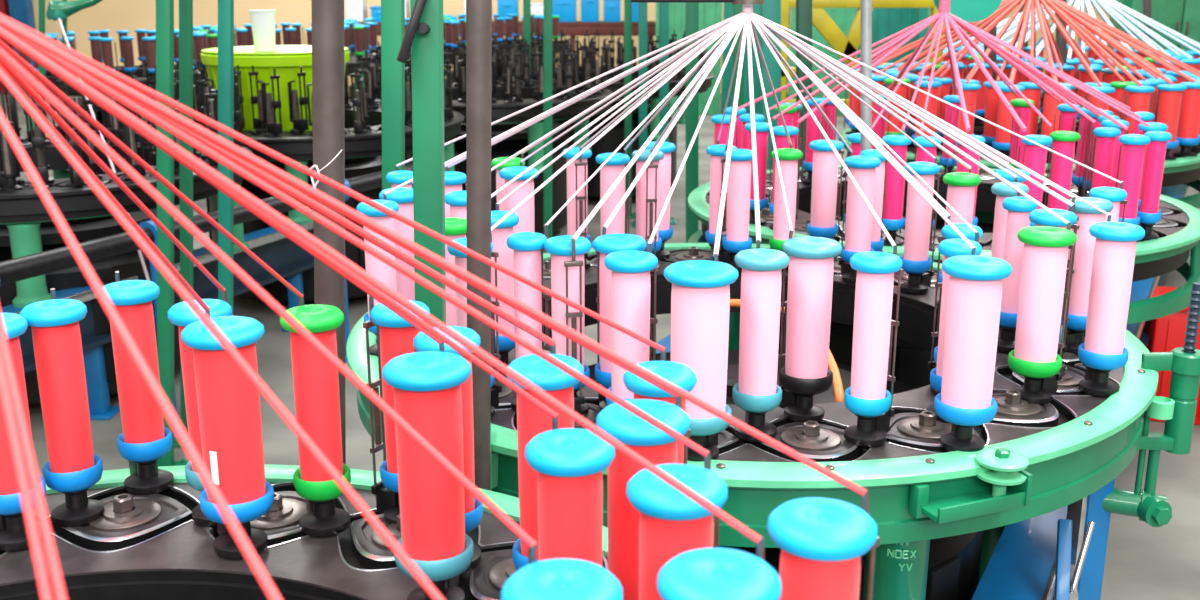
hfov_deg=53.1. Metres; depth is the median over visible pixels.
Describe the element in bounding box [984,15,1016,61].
strand
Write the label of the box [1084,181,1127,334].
yarn bobbin
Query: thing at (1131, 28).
strand
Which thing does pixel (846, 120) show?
yarn bobbin
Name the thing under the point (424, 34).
post
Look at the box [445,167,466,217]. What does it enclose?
yarn bobbin
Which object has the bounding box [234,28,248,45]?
yarn bobbin
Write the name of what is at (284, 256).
frame
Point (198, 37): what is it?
yarn bobbin
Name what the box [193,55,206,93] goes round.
carrier
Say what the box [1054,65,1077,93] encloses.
yarn bobbin
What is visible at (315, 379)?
yarn bobbin
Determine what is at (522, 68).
carrier
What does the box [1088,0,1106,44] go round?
strand
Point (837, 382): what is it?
hose
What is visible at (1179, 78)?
yarn bobbin
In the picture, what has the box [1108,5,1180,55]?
strand
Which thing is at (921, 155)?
yarn bobbin
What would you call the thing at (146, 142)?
carrier
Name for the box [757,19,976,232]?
strand
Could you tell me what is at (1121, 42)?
strand
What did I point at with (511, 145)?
machine
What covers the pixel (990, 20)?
strand
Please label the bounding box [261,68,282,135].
carrier
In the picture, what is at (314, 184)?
thread
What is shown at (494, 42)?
machine
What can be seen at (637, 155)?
strand
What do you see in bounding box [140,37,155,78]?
yarn bobbin
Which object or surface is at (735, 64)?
strand
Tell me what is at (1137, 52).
yarn bobbin
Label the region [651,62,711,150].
strand
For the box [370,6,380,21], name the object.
crate
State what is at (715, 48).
strand
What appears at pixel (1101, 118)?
yarn bobbin
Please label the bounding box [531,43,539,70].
carrier
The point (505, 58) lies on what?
carrier
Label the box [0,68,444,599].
strand
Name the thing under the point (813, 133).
yarn bobbin
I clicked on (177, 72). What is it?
carrier
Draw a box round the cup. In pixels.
[248,10,275,51]
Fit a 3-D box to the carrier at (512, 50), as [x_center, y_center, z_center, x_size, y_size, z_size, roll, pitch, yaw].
[-0.652,-1.802,8.854,0.089,0.322,0.066,0,15,0]
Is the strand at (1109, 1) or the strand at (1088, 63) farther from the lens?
the strand at (1109, 1)
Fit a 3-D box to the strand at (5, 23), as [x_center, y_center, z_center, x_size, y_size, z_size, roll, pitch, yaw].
[-0.137,-0.039,0.903,0.697,0.400,0.006,0,15,0]
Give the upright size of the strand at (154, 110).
0.401 m
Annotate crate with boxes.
[345,0,367,21]
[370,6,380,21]
[405,0,409,17]
[497,0,518,21]
[531,2,542,21]
[553,0,575,21]
[581,0,598,21]
[604,0,620,21]
[632,3,638,21]
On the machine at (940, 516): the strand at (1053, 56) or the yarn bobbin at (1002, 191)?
the yarn bobbin at (1002, 191)
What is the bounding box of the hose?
[730,299,843,401]
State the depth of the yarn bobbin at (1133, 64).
6.05 m
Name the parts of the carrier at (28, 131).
latch arm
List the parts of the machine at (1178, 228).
leg, gear plate, gear plate, gear plate, leg, drive casing, track plate, track plate, gear plate, gear plate, gear plate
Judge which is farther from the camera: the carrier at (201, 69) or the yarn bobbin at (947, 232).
the carrier at (201, 69)
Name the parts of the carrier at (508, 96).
latch arm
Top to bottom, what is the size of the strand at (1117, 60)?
0.368 m
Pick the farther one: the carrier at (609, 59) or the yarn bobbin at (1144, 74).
the carrier at (609, 59)
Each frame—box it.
[0,221,313,419]
[781,0,944,108]
[1054,479,1114,599]
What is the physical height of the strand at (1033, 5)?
0.369 m
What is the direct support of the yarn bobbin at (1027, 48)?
on the machine at (1039, 118)
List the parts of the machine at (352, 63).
track plate, leg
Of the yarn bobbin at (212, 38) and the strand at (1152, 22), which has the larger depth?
the yarn bobbin at (212, 38)
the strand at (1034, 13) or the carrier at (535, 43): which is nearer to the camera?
the strand at (1034, 13)
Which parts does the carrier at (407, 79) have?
latch arm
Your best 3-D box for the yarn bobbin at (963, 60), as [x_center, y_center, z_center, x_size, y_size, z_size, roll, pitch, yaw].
[1.984,-1.204,6.645,0.123,0.311,0.108,11,19,36]
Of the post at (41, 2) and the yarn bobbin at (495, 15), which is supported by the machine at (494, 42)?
the yarn bobbin at (495, 15)
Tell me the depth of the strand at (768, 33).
2.02 m
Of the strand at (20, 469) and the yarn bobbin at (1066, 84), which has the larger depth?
the yarn bobbin at (1066, 84)
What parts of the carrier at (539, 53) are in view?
latch arm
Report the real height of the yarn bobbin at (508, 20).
0.311 m
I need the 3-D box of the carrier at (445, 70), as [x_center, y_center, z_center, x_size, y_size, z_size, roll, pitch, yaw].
[-0.805,-1.100,6.236,0.089,0.322,0.066,12,19,38]
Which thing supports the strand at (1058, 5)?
attached to the yarn bobbin at (1170, 97)
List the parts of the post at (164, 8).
plate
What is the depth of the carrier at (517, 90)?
7.02 m
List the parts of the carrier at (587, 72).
latch arm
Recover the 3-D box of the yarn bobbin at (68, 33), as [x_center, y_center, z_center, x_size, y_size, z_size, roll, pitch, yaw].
[-4.116,-1.923,9.329,0.105,0.311,0.092,-14,20,-42]
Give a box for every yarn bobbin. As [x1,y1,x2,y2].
[0,313,45,550]
[13,46,28,62]
[20,288,104,527]
[34,61,45,77]
[45,34,49,75]
[47,35,56,76]
[59,38,76,76]
[61,32,75,50]
[61,36,77,77]
[88,31,102,61]
[88,37,102,63]
[98,30,109,62]
[99,38,118,71]
[103,271,173,494]
[117,30,129,68]
[120,36,136,78]
[135,29,146,66]
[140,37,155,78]
[145,30,155,36]
[168,289,232,529]
[174,30,178,68]
[181,311,273,558]
[193,27,203,30]
[193,31,198,69]
[193,33,205,72]
[193,40,196,67]
[196,32,208,70]
[197,30,208,48]
[200,25,210,33]
[206,34,217,47]
[209,28,217,33]
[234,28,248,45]
[235,29,247,45]
[244,24,253,45]
[275,29,281,44]
[280,23,290,44]
[280,294,350,536]
[285,28,296,44]
[291,23,303,44]
[304,28,311,44]
[344,22,352,53]
[344,25,352,57]
[344,26,350,59]
[349,21,357,52]
[353,24,362,57]
[353,26,365,60]
[356,192,398,356]
[360,25,370,53]
[363,296,429,524]
[364,22,369,49]
[368,22,377,53]
[379,182,414,300]
[382,342,473,599]
[386,164,412,187]
[413,320,482,571]
[443,19,447,47]
[444,21,452,51]
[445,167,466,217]
[445,185,466,236]
[445,217,466,325]
[447,233,501,417]
[450,21,460,51]
[458,14,465,40]
[460,19,465,47]
[491,154,524,210]
[491,203,518,376]
[493,14,500,39]
[495,17,504,45]
[499,161,538,233]
[501,540,622,599]
[504,17,512,44]
[506,224,551,410]
[506,345,583,570]
[511,14,518,40]
[525,412,614,566]
[531,14,534,40]
[532,16,540,43]
[544,235,590,415]
[553,16,559,42]
[562,147,591,268]
[592,227,646,410]
[596,150,630,255]
[596,396,690,599]
[604,243,658,404]
[623,347,696,463]
[626,450,727,599]
[632,149,663,272]
[646,139,675,259]
[657,535,781,599]
[664,254,738,461]
[705,139,736,261]
[711,114,737,147]
[719,146,751,271]
[725,107,745,148]
[732,240,789,445]
[739,114,764,212]
[745,122,774,225]
[767,488,879,599]
[769,126,800,229]
[769,145,802,270]
[775,105,800,186]
[778,230,841,421]
[780,102,805,188]
[803,98,827,184]
[807,138,844,241]
[821,97,836,139]
[839,151,880,283]
[844,69,858,133]
[844,133,874,221]
[844,245,902,449]
[848,73,874,132]
[860,146,887,251]
[872,75,887,130]
[872,95,889,148]
[873,65,887,83]
[882,135,911,245]
[884,78,913,147]
[885,71,908,85]
[886,63,903,68]
[892,73,915,119]
[900,157,940,293]
[904,75,929,146]
[908,66,922,74]
[912,80,942,153]
[913,136,940,247]
[923,64,943,76]
[926,77,952,149]
[926,231,984,423]
[928,216,982,394]
[934,247,1011,451]
[937,167,980,307]
[939,95,960,179]
[940,61,964,78]
[942,52,955,76]
[945,64,968,94]
[950,79,979,134]
[952,83,980,156]
[955,135,985,225]
[959,54,969,78]
[966,51,976,76]
[968,55,980,68]
[968,63,990,125]
[973,62,995,121]
[981,81,1007,155]
[991,176,1028,328]
[992,85,1024,161]
[995,162,1029,183]
[996,64,1013,83]
[997,57,1003,63]
[997,189,1037,352]
[1008,221,1076,404]
[1009,99,1033,169]
[1014,62,1029,84]
[1017,82,1043,134]
[1017,135,1052,225]
[1019,65,1042,125]
[1023,58,1045,104]
[1025,46,1043,56]
[1029,204,1078,357]
[1040,63,1066,123]
[1041,86,1072,162]
[1044,131,1079,210]
[1048,104,1080,191]
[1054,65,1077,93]
[1058,82,1077,102]
[1062,197,1112,354]
[1067,59,1079,77]
[1071,47,1090,58]
[1072,107,1102,196]
[1073,58,1093,94]
[1075,64,1102,125]
[1075,66,1104,130]
[1076,86,1114,156]
[1077,110,1113,195]
[1078,214,1144,396]
[1083,127,1120,196]
[1084,82,1110,100]
[1084,115,1119,196]
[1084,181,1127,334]
[1086,46,1093,58]
[1091,119,1128,187]
[1092,60,1113,81]
[1101,68,1122,110]
[1109,81,1136,119]
[1111,49,1133,65]
[1116,134,1150,224]
[1118,85,1154,134]
[1122,70,1145,81]
[1124,112,1154,134]
[1127,60,1141,69]
[1131,80,1159,121]
[1133,50,1150,57]
[1135,122,1167,226]
[1137,131,1171,240]
[1139,72,1149,79]
[1141,68,1166,73]
[1144,57,1164,67]
[1146,78,1167,121]
[1147,74,1173,78]
[1149,76,1176,82]
[1150,84,1186,159]
[1156,60,1174,73]
[1165,71,1189,83]
[1171,56,1188,70]
[1173,82,1199,157]
[1180,59,1199,70]
[1183,73,1196,81]
[1185,51,1199,58]
[1191,79,1199,152]
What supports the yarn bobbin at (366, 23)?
on the machine at (445, 53)
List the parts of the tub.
lid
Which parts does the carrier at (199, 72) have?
latch arm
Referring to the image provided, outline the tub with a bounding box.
[200,45,349,130]
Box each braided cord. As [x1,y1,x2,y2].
[742,4,752,21]
[939,0,949,12]
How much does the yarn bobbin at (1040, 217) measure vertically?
0.321 m
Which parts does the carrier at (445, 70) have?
latch arm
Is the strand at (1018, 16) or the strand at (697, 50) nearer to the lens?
the strand at (697, 50)
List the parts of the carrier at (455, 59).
latch arm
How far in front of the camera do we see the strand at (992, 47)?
3.49 m
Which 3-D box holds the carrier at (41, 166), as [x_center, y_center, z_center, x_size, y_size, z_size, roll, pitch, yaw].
[-1.962,-0.554,4.197,0.066,0.322,0.089,-6,16,-20]
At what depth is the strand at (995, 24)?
5.07 m
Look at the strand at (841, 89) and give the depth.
3.56 m
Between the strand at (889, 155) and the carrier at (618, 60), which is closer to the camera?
the strand at (889, 155)
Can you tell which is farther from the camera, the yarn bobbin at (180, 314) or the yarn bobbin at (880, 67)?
the yarn bobbin at (880, 67)
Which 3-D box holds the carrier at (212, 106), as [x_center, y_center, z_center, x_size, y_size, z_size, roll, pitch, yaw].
[-1.673,-0.810,5.153,0.089,0.322,0.066,3,15,12]
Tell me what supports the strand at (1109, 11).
attached to the yarn bobbin
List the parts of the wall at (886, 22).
panel, panel, panel, panel, panel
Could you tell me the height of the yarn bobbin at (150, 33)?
0.311 m
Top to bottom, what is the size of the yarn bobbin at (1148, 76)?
0.311 m
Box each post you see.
[39,0,44,109]
[62,0,66,91]
[156,0,187,466]
[174,0,192,447]
[218,0,233,314]
[311,0,345,463]
[381,0,404,461]
[397,0,445,326]
[466,0,491,489]
[523,0,530,81]
[543,0,552,252]
[624,0,635,218]
[632,3,646,227]
[659,3,675,224]
[685,3,698,242]
[732,4,743,126]
[759,0,780,169]
[796,0,811,166]
[860,0,871,150]
[917,8,927,61]
[984,20,996,149]
[1018,3,1027,53]
[1055,0,1066,63]
[1143,0,1151,39]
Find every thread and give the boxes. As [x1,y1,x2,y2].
[58,18,149,280]
[310,165,319,188]
[319,150,341,171]
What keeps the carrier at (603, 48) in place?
on the machine at (511, 145)
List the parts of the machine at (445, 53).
drive casing, track plate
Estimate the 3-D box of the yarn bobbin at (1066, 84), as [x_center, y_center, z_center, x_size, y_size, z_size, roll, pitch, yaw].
[1.842,-0.712,4.805,0.123,0.311,0.108,-3,15,-10]
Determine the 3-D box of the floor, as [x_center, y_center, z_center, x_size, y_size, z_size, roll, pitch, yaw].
[0.000,-0.477,8.155,24.000,0.100,22.000,0,15,0]
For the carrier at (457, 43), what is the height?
0.322 m
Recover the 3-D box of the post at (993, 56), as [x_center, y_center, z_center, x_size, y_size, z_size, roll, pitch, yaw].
[2.004,-1.377,6.101,0.320,2.702,0.135,0,15,0]
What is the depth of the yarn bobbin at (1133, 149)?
3.18 m
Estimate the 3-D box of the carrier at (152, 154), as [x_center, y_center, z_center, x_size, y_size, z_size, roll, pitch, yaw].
[-1.666,-0.646,4.540,0.066,0.322,0.089,11,18,35]
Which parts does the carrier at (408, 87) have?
latch arm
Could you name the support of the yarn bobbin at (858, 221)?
on the machine at (940, 516)
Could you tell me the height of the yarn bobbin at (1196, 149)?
0.311 m
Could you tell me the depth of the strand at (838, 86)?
3.92 m
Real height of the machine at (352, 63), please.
0.909 m
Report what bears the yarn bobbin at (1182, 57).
on the machine at (1039, 118)
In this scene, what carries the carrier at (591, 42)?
on the machine at (613, 139)
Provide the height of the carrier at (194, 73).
0.322 m
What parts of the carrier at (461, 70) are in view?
latch arm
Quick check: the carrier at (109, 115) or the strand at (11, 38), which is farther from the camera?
the carrier at (109, 115)
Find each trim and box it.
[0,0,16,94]
[8,0,35,67]
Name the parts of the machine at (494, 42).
drive casing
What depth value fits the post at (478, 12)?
1.67 m
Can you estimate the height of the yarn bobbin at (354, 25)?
0.311 m
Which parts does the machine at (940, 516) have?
gear plate, gear plate, gear plate, gear plate, leg, gear plate, gear plate, track plate, track plate, gear plate, gear plate, drive casing, leg, gear plate, gear plate, leg, gear plate, gear plate, gear plate, hanging rod, arm, link chain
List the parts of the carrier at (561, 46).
latch arm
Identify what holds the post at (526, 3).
on the floor
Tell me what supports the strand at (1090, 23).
attached to the yarn bobbin at (1163, 71)
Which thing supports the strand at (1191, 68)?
attached to the yarn bobbin
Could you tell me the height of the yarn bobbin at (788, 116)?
0.311 m
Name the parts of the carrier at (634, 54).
latch arm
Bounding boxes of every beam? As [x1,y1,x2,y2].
[631,0,763,3]
[656,334,670,352]
[971,184,1189,599]
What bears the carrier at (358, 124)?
on the machine at (363, 151)
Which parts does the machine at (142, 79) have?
leg, drive casing, track plate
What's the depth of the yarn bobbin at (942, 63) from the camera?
5.98 m
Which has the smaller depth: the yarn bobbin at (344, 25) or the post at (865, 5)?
the post at (865, 5)
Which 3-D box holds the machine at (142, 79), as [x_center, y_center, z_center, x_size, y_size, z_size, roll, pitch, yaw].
[-3.600,-1.300,9.280,1.596,0.909,1.596,13,20,40]
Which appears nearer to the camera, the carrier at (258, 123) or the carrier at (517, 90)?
the carrier at (258, 123)
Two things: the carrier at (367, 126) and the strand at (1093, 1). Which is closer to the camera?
the carrier at (367, 126)
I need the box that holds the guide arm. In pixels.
[46,0,102,20]
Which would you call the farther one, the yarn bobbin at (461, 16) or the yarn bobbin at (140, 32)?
the yarn bobbin at (461, 16)
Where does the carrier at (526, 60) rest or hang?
on the machine at (511, 145)
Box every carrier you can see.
[0,91,6,147]
[0,120,22,190]
[4,79,24,141]
[22,79,50,144]
[28,97,54,183]
[46,71,71,138]
[60,79,86,137]
[64,98,86,186]
[78,99,103,178]
[100,91,123,143]
[102,68,123,127]
[115,100,137,174]
[122,109,145,181]
[131,72,153,144]
[145,62,149,87]
[145,87,155,165]
[174,72,178,100]
[174,100,195,155]
[174,109,179,173]
[175,73,178,99]
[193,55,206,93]
[193,62,204,98]
[193,64,214,125]
[193,72,199,124]
[193,86,201,156]
[196,73,216,134]
[197,72,202,105]
[199,62,212,98]
[203,85,217,166]
[234,65,244,128]
[234,68,241,132]
[234,76,242,147]
[248,65,266,132]
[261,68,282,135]
[287,66,308,132]
[306,83,312,134]
[344,65,351,107]
[350,67,367,133]
[357,63,370,129]
[362,52,377,108]
[363,50,377,104]
[366,44,377,85]
[368,45,380,97]
[372,42,379,85]
[378,68,381,113]
[405,54,410,83]
[405,74,411,122]
[444,59,452,121]
[444,70,453,115]
[453,39,464,85]
[456,38,465,66]
[458,53,465,101]
[491,60,496,101]
[493,48,499,83]
[500,38,506,85]
[502,49,515,102]
[505,33,516,75]
[512,32,519,52]
[513,48,522,100]
[518,35,522,71]
[520,37,526,83]
[523,39,532,85]
[531,33,534,67]
[531,36,541,79]
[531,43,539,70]
[532,48,542,101]
[537,47,542,90]
[552,49,554,84]
[554,37,558,79]
[554,46,567,97]
[559,36,564,63]
[559,40,563,84]
[560,30,567,48]
[562,44,575,95]
[563,42,576,83]
[564,48,572,99]
[566,40,575,56]
[570,43,583,92]
[575,36,588,80]
[581,41,588,63]
[583,30,589,55]
[583,46,596,97]
[588,44,602,94]
[589,37,595,50]
[590,29,599,59]
[592,42,605,91]
[604,30,614,68]
[606,36,614,80]
[616,37,623,81]
[617,38,622,66]
[632,40,636,80]
[647,37,658,80]
[647,39,653,70]
[652,36,658,78]
[669,30,676,52]
[669,34,676,78]
[675,50,684,79]
[676,41,684,76]
[700,36,706,75]
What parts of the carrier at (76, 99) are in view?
latch arm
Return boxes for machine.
[0,135,252,404]
[0,464,607,599]
[17,66,206,174]
[193,55,365,128]
[203,103,464,303]
[346,243,1199,599]
[349,47,465,102]
[375,82,611,233]
[451,39,558,82]
[513,67,714,200]
[687,165,1199,387]
[838,121,1199,232]
[1038,92,1177,188]
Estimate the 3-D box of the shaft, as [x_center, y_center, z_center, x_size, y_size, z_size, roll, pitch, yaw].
[-1.381,0.019,4.576,0.120,0.795,2.551,7,17,24]
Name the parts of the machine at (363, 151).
gear plate, drive casing, leg, track plate, gear plate, leg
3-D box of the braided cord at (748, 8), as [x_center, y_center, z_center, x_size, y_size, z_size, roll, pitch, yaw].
[0.287,-0.840,2.260,0.022,0.622,0.022,0,15,0]
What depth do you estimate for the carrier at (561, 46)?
7.81 m
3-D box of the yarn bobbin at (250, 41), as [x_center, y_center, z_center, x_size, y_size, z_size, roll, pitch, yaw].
[-3.188,-2.358,10.951,0.105,0.311,0.092,13,20,41]
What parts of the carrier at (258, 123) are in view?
latch arm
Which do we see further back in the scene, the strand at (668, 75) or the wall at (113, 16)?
the wall at (113, 16)
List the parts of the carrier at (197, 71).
latch arm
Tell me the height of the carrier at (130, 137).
0.322 m
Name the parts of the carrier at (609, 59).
latch arm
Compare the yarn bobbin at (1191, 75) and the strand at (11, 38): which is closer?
the strand at (11, 38)
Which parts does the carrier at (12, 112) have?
latch arm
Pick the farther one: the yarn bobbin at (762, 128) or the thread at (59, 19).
the thread at (59, 19)
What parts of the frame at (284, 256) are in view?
leg, leg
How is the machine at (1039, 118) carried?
on the floor
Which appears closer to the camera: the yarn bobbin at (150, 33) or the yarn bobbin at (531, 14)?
the yarn bobbin at (150, 33)
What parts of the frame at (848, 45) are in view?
rail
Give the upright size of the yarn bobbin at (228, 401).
0.321 m
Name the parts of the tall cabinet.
door, handle, door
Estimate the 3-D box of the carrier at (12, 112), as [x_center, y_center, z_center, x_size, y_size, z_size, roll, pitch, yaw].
[-2.589,-0.847,5.288,0.066,0.322,0.089,-8,17,-28]
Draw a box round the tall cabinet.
[1107,0,1199,51]
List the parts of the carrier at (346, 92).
latch arm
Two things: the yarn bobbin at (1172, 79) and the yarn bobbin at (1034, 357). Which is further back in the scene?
the yarn bobbin at (1172, 79)
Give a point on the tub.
(287, 60)
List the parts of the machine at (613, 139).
track plate, drive casing, leg, leg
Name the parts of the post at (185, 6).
plate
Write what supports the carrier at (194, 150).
on the machine at (27, 227)
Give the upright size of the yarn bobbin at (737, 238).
0.320 m
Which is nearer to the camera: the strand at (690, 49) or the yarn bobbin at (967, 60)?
the strand at (690, 49)
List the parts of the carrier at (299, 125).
latch arm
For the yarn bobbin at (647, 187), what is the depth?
2.90 m
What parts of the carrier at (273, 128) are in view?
latch arm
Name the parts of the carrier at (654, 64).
latch arm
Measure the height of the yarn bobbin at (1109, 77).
0.311 m
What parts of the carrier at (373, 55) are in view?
latch arm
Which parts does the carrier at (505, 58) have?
latch arm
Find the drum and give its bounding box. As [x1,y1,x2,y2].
[933,0,1001,21]
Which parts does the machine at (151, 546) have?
gear plate, track plate, gear plate, track plate, gear plate, gear plate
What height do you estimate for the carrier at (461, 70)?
0.322 m
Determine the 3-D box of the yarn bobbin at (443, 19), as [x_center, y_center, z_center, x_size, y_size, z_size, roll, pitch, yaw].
[-1.612,-2.748,12.406,0.105,0.311,0.092,12,19,37]
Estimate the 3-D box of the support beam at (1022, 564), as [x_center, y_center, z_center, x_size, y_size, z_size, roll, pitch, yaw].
[1.629,0.358,3.869,0.160,0.506,8.340,8,17,27]
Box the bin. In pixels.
[1144,286,1199,424]
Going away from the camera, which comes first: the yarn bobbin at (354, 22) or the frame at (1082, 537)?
the frame at (1082, 537)
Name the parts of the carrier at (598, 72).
latch arm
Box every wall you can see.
[32,0,1109,92]
[655,3,983,115]
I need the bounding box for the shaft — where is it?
[0,164,412,438]
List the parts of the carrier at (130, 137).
latch arm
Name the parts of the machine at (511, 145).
track plate, drive casing, leg, leg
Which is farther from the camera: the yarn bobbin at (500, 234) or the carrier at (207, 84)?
the carrier at (207, 84)
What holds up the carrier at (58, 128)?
on the machine at (27, 227)
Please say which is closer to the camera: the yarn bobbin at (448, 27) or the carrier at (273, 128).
the carrier at (273, 128)
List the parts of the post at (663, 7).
plate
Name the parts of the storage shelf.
leg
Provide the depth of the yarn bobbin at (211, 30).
9.93 m
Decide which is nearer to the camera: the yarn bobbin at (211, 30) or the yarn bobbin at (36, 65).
the yarn bobbin at (36, 65)
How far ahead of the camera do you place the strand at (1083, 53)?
5.62 m
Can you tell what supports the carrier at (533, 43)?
on the machine at (613, 139)
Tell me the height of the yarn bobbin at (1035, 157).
0.311 m
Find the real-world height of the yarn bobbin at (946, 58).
0.311 m
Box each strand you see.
[0,13,664,351]
[0,16,678,396]
[0,17,865,495]
[0,25,708,456]
[0,26,760,542]
[0,36,557,417]
[0,40,302,297]
[0,46,535,546]
[0,57,224,291]
[0,64,209,311]
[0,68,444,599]
[0,109,281,599]
[0,309,66,599]
[0,349,52,599]
[9,43,441,343]
[106,85,554,345]
[384,13,741,194]
[396,13,739,166]
[412,29,715,182]
[447,12,741,167]
[466,22,729,184]
[491,13,742,197]
[491,13,743,230]
[497,36,715,204]
[521,35,711,162]
[521,58,674,153]
[545,22,736,225]
[571,12,745,240]
[580,52,696,148]
[603,25,739,228]
[624,35,726,149]
[648,16,744,243]
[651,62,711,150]
[713,12,748,255]
[718,25,743,140]
[726,64,738,145]
[737,13,938,110]
[747,15,760,242]
[749,13,895,245]
[749,13,937,105]
[750,13,974,248]
[750,20,792,230]
[751,22,791,144]
[752,12,1073,206]
[752,13,1068,223]
[753,15,949,216]
[756,15,1109,215]
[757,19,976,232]
[758,15,1120,182]
[759,27,851,151]
[761,22,1017,190]
[763,24,970,169]
[766,27,935,158]
[768,19,929,110]
[769,43,839,137]
[772,13,939,119]
[797,13,941,122]
[799,33,912,103]
[801,40,1072,197]
[824,18,938,97]
[825,60,1016,177]
[859,26,950,69]
[860,122,883,145]
[872,13,942,128]
[873,0,1007,67]
[875,0,1010,74]
[888,19,938,90]
[897,7,1000,71]
[897,22,973,68]
[901,0,1016,76]
[901,14,942,130]
[911,106,1008,163]
[918,4,1011,75]
[920,15,943,131]
[927,0,1020,80]
[939,0,1021,77]
[943,12,970,131]
[944,13,1021,49]
[944,25,956,94]
[946,12,1026,131]
[947,4,1041,50]
[948,13,1128,130]
[950,13,1130,109]
[951,14,1100,116]
[951,18,1051,127]
[954,16,1148,126]
[955,21,1095,123]
[956,17,1140,118]
[959,25,1060,102]
[962,34,1018,97]
[963,6,1043,52]
[965,3,1020,79]
[966,0,1025,83]
[974,8,1043,51]
[978,9,1045,55]
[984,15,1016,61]
[988,0,1026,54]
[996,0,1027,81]
[1000,8,1050,45]
[1001,9,1051,46]
[1006,1,1026,63]
[1008,0,1032,85]
[1015,0,1067,47]
[1017,14,1047,40]
[1017,63,1077,104]
[1019,10,1030,58]
[1030,0,1034,82]
[1034,0,1057,81]
[1034,13,1035,64]
[1036,0,1069,45]
[1036,0,1070,51]
[1036,0,1073,57]
[1039,0,1095,82]
[1039,1,1063,65]
[1039,2,1065,82]
[1040,0,1101,86]
[1045,0,1141,85]
[1045,1,1124,81]
[1045,28,1056,62]
[1049,7,1091,63]
[1050,0,1173,84]
[1054,0,1194,82]
[1055,5,1145,80]
[1055,16,1090,66]
[1058,0,1199,76]
[1060,0,1199,73]
[1065,12,1158,78]
[1067,0,1080,59]
[1073,13,1163,74]
[1075,20,1135,69]
[1078,3,1080,46]
[1078,16,1161,72]
[1078,31,1115,68]
[1081,0,1084,52]
[1085,0,1103,54]
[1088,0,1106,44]
[1088,35,1124,65]
[1090,0,1124,45]
[1090,23,1155,67]
[1091,0,1130,49]
[1095,0,1148,50]
[1097,0,1165,59]
[1101,0,1192,58]
[1102,1,1170,55]
[1105,11,1130,35]
[1106,0,1199,53]
[1106,28,1179,70]
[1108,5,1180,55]
[1109,11,1146,43]
[1110,0,1199,48]
[1115,6,1193,50]
[1125,6,1199,44]
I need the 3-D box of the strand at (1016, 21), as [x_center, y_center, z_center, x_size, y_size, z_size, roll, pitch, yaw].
[2.330,-1.553,6.641,0.726,0.370,0.014,-4,15,-13]
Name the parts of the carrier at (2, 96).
latch arm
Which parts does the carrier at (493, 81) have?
latch arm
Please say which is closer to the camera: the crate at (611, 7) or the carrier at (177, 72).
the carrier at (177, 72)
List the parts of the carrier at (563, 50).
latch arm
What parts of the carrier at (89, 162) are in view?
latch arm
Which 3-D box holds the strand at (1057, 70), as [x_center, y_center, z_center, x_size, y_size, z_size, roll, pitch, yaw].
[1.350,-0.740,3.706,0.587,0.299,0.010,1,15,5]
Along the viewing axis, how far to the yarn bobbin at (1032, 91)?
4.78 m
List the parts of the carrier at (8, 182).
latch arm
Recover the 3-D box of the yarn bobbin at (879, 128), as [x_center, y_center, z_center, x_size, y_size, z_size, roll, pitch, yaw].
[1.003,-0.577,4.303,0.066,0.311,0.082,-4,15,-13]
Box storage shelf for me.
[348,21,655,89]
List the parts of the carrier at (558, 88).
latch arm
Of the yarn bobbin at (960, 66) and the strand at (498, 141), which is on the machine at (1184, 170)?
the yarn bobbin at (960, 66)
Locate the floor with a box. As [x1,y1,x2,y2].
[0,93,1199,599]
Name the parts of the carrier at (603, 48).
latch arm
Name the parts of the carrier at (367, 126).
latch arm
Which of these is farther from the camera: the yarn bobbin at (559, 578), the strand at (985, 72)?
the strand at (985, 72)
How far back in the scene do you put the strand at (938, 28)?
3.44 m
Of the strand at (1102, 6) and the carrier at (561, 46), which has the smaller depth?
the strand at (1102, 6)
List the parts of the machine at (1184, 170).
drive casing, track plate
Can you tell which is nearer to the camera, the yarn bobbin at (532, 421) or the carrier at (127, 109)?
the yarn bobbin at (532, 421)
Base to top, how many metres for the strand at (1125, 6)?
0.374 m
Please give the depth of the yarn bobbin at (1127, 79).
5.41 m
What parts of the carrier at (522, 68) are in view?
latch arm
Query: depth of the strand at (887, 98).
2.42 m
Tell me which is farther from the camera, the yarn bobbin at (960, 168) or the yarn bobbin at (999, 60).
the yarn bobbin at (999, 60)
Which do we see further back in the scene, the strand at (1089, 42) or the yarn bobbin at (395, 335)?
the strand at (1089, 42)
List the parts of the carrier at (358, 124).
latch arm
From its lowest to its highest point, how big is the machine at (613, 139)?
0.909 m
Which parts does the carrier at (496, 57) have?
latch arm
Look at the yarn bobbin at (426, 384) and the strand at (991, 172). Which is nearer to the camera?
the yarn bobbin at (426, 384)
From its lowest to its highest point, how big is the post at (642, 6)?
2.700 m
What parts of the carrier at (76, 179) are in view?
latch arm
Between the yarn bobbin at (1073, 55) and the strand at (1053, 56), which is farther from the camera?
the yarn bobbin at (1073, 55)
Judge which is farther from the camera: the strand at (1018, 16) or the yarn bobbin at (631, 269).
the strand at (1018, 16)
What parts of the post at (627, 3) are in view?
plate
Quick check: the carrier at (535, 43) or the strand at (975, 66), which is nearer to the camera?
the strand at (975, 66)
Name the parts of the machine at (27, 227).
gear plate, gear plate, leg, leg, gear plate, drive casing, track plate, track plate, gear plate, leg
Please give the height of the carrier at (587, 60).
0.322 m
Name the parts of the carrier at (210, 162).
latch arm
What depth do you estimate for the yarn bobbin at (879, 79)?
5.11 m
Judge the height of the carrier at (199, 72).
0.322 m
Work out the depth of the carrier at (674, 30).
9.37 m
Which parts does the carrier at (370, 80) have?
latch arm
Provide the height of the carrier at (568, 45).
0.322 m
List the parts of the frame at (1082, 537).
tie rod, post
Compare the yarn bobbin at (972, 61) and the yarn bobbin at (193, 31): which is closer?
the yarn bobbin at (972, 61)
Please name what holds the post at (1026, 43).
on the floor

